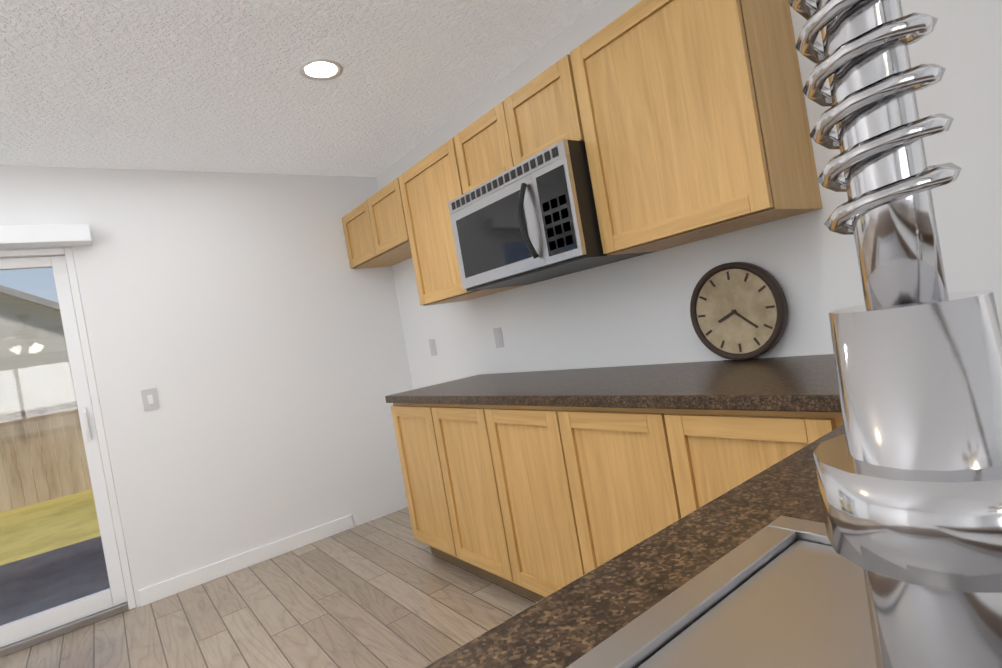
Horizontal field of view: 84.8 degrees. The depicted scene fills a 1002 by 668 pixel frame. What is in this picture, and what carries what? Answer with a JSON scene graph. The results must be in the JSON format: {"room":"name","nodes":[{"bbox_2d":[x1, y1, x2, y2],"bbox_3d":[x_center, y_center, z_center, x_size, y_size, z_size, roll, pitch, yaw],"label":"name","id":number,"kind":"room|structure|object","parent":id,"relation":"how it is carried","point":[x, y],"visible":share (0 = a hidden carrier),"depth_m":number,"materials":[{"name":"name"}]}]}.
{"room":"kitchen","nodes":[
{"label":"kitchen","id":0,"kind":"room"},
{"bbox_2d":[0,165,412,606],"bbox_3d":[-2.701,0.386,2.702,4.900,2.440,0.150,-10,1,-37],"label":"wall","id":1,"kind":"structure","parent":0,"point":[248,326],"depth_m":3.38,"materials":[{"name":"white paint"}]},
{"bbox_2d":[0,224,91,247],"bbox_3d":[-2.801,0.563,2.442,1.860,2.060,0.114,-10,1,-37],"label":"blind headrail","id":2,"kind":"object","parent":1,"relation":"attached to","point":[23,236],"visible":1,"depth_m":2.83,"materials":[{"name":"white plastic"}]},
{"bbox_2d":[0,248,135,657],"bbox_3d":[-2.788,0.625,2.606,1.477,1.997,0.137,-10,1,-37],"label":"sliding door","id":3,"kind":"structure","parent":1,"relation":"attached to","point":[37,628],"depth_m":2.96,"materials":[{"name":"clear glass"}]},
{"bbox_2d":[141,388,159,410],"bbox_3d":[-1.996,0.371,3.123,0.075,0.118,0.011,-10,1,-37],"label":"light switch","id":4,"kind":"object","parent":1,"relation":"attached to","point":[150,399],"visible":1,"depth_m":3.12,"materials":[{"name":"grey plastic"}]},
{"bbox_2d":[138,515,353,605],"bbox_3d":[-1.498,1.364,3.378,1.230,0.090,0.011,-10,1,-37],"label":"baseboard","id":5,"kind":"structure","parent":1,"relation":"attached to","point":[173,586],"depth_m":3.31,"materials":[{"name":"white wood"}]},
{"bbox_2d":[0,507,536,667],"bbox_3d":[-1.300,1.464,1.115,5.200,0.120,4.155,-10,1,-37],"label":"floor","id":6,"kind":"structure","parent":0,"point":[388,591],"depth_m":2.60,"materials":[{"name":"laminate"}]},
{"bbox_2d":[391,404,461,565],"bbox_3d":[-0.142,0.739,2.990,0.619,0.874,0.515,-10,1,-37],"label":"base cabinet","id":7,"kind":"object","parent":6,"relation":"on","point":[423,465],"depth_m":2.81,"materials":[{"name":"brown wood"}]},
{"bbox_2d":[434,404,521,593],"bbox_3d":[0.108,0.700,2.652,0.619,0.874,0.570,-10,1,-37],"label":"base cabinet","id":8,"kind":"object","parent":6,"relation":"on","point":[469,446],"depth_m":2.43,"materials":[{"name":"brown wood"}]},
{"bbox_2d":[490,408,593,597],"bbox_3d":[0.374,0.659,2.292,0.619,0.874,0.570,-10,1,-37],"label":"base cabinet","id":9,"kind":"object","parent":6,"relation":"on","point":[536,445],"depth_m":2.07,"materials":[{"name":"brown wood"}]},
{"bbox_2d":[566,408,697,559],"bbox_3d":[0.641,0.618,1.932,0.619,0.874,0.570,-10,1,-37],"label":"base cabinet","id":10,"kind":"object","parent":6,"relation":"on","point":[634,466],"depth_m":1.71,"materials":[{"name":"brown wood"}]},
{"bbox_2d":[386,344,1001,415],"bbox_3d":[0.514,0.175,1.977,0.638,0.039,3.018,-10,1,-37],"label":"countertop","id":11,"kind":"structure","parent":10,"relation":"on","point":[838,383],"depth_m":1.50,"materials":[{"name":"brown stone"}]},
{"bbox_2d":[690,261,787,360],"bbox_3d":[0.834,-0.080,1.955,0.038,0.350,0.350,-10,1,-37],"label":"clock","id":12,"kind":"object","parent":11,"relation":"on","point":[739,311],"depth_m":1.94,"materials":[{"name":"brown"}]},
{"bbox_2d":[682,412,833,499],"bbox_3d":[0.888,0.580,1.597,0.619,0.874,0.505,-10,1,-37],"label":"base cabinet","id":13,"kind":"object","parent":6,"relation":"on","point":[723,447],"depth_m":1.40,"materials":[{"name":"brown wood"}]},
{"bbox_2d":[0,0,601,176],"bbox_3d":[-0.581,-1.237,-0.471,5.200,0.120,8.040,-10,1,-37],"label":"ceiling","id":14,"kind":"structure","parent":0,"point":[203,85],"depth_m":2.41,"materials":[{"name":"white paint"}]},
{"bbox_2d":[299,59,342,80],"bbox_3d":[-0.798,-1.171,2.434,0.189,0.004,0.189,-10,1,8],"label":"recessed light","id":15,"kind":"object","parent":14,"relation":"in","point":[321,69],"visible":1,"depth_m":2.41,"materials":[{"name":"white"}]},
{"bbox_2d":[376,0,1001,389],"bbox_3d":[0.493,-0.159,2.586,0.150,2.440,4.220,-10,1,-37],"label":"wall","id":16,"kind":"structure","parent":0,"point":[633,311],"depth_m":2.05,"materials":[{"name":"white paint"}]},
{"bbox_2d":[342,178,409,268],"bbox_3d":[-0.710,-0.710,3.639,0.324,0.375,0.907,-10,1,-37],"label":"upper cabinet","id":17,"kind":"object","parent":16,"relation":"attached to","point":[375,230],"depth_m":3.53,"materials":[{"name":"brown wood"}]},
{"bbox_2d":[429,339,436,355],"bbox_3d":[-0.471,0.093,3.780,0.009,0.116,0.072,-10,1,-37],"label":"electrical outlet","id":18,"kind":"object","parent":16,"relation":"attached to","point":[432,347],"visible":1,"depth_m":3.77,"materials":[{"name":"grey plastic"}]},
{"bbox_2d":[398,140,512,305],"bbox_3d":[-0.227,-0.587,3.033,0.324,0.765,0.607,-10,1,-37],"label":"upper cabinet","id":19,"kind":"object","parent":16,"relation":"attached to","point":[414,185],"depth_m":3.04,"materials":[{"name":"brown wood"}]},
{"bbox_2d":[493,327,503,347],"bbox_3d":[-0.015,0.022,3.163,0.009,0.116,0.072,-10,1,-37],"label":"electrical outlet","id":20,"kind":"object","parent":16,"relation":"attached to","point":[499,342],"visible":1,"depth_m":3.16,"materials":[{"name":"grey plastic"}]},
{"bbox_2d":[450,54,581,167],"bbox_3d":[0.160,-0.867,2.458,0.324,0.330,0.818,-10,1,-37],"label":"upper cabinet","id":21,"kind":"object","parent":16,"relation":"attached to","point":[550,94],"depth_m":2.27,"materials":[{"name":"brown wood"}]},
{"bbox_2d":[430,136,605,295],"bbox_3d":[0.099,-0.500,2.495,0.481,0.496,0.611,-10,1,-37],"label":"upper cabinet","id":22,"kind":"object","parent":16,"relation":"attached to","point":[486,217],"depth_m":2.44,"materials":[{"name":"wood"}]},
{"bbox_2d":[447,139,655,291],"bbox_3d":[0.163,-0.478,2.416,0.482,0.434,0.810,-10,1,-37],"label":"microwave","id":23,"kind":"object","parent":22,"relation":"in","point":[537,220],"depth_m":2.19,"materials":[{"name":"silver metal"}]},
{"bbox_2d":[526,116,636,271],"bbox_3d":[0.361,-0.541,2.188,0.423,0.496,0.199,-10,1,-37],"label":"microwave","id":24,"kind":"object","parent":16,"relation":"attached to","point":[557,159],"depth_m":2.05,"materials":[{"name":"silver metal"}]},
{"bbox_2d":[570,0,825,259],"bbox_3d":[0.629,-0.719,1.877,0.324,0.765,0.637,-10,1,-37],"label":"upper cabinet","id":25,"kind":"object","parent":16,"relation":"attached to","point":[692,114],"depth_m":1.70,"materials":[{"name":"brown wood"}]},
{"bbox_2d":[424,392,1001,667],"bbox_3d":[0.072,0.272,0.153,2.268,0.039,0.638,-10,1,-37],"label":"countertop","id":26,"kind":"structure","parent":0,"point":[875,541],"depth_m":0.40,"materials":[{"name":"brown stone"}]},
{"label":"outside","id":27,"kind":"structure","parent":0,"visible":0},
{"bbox_2d":[0,458,121,565],"bbox_3d":[-14.793,3.655,32.482,100.000,0.200,62.449,-10,1,-37],"label":"lawn","id":28,"kind":"structure","parent":27,"point":[43,536],"depth_m":6.43,"materials":[{"name":"green plant"}]},
{"bbox_2d":[0,285,98,470],"bbox_3d":[-16.283,1.210,15.670,11.557,5.523,10.650,-10,1,-37],"label":"house","id":29,"kind":"structure","parent":28,"relation":"on","point":[54,341],"depth_m":13.21,"materials":[{"name":"white paint"}]},
{"bbox_2d":[0,397,113,512],"bbox_3d":[-1.891,0.885,11.954,44.520,1.402,0.185,-10,1,-37],"label":"fence","id":30,"kind":"object","parent":28,"relation":"on","point":[21,462],"depth_m":8.13,"materials":[{"name":"brown wood"}]},
{"bbox_2d":[0,529,134,625],"bbox_3d":[-3.317,1.854,3.610,3.200,0.168,2.298,-10,1,-37],"label":"patio slab","id":31,"kind":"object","parent":28,"relation":"on","point":[23,609],"depth_m":3.89,"materials":[{"name":"grey concrete"}]}
]}

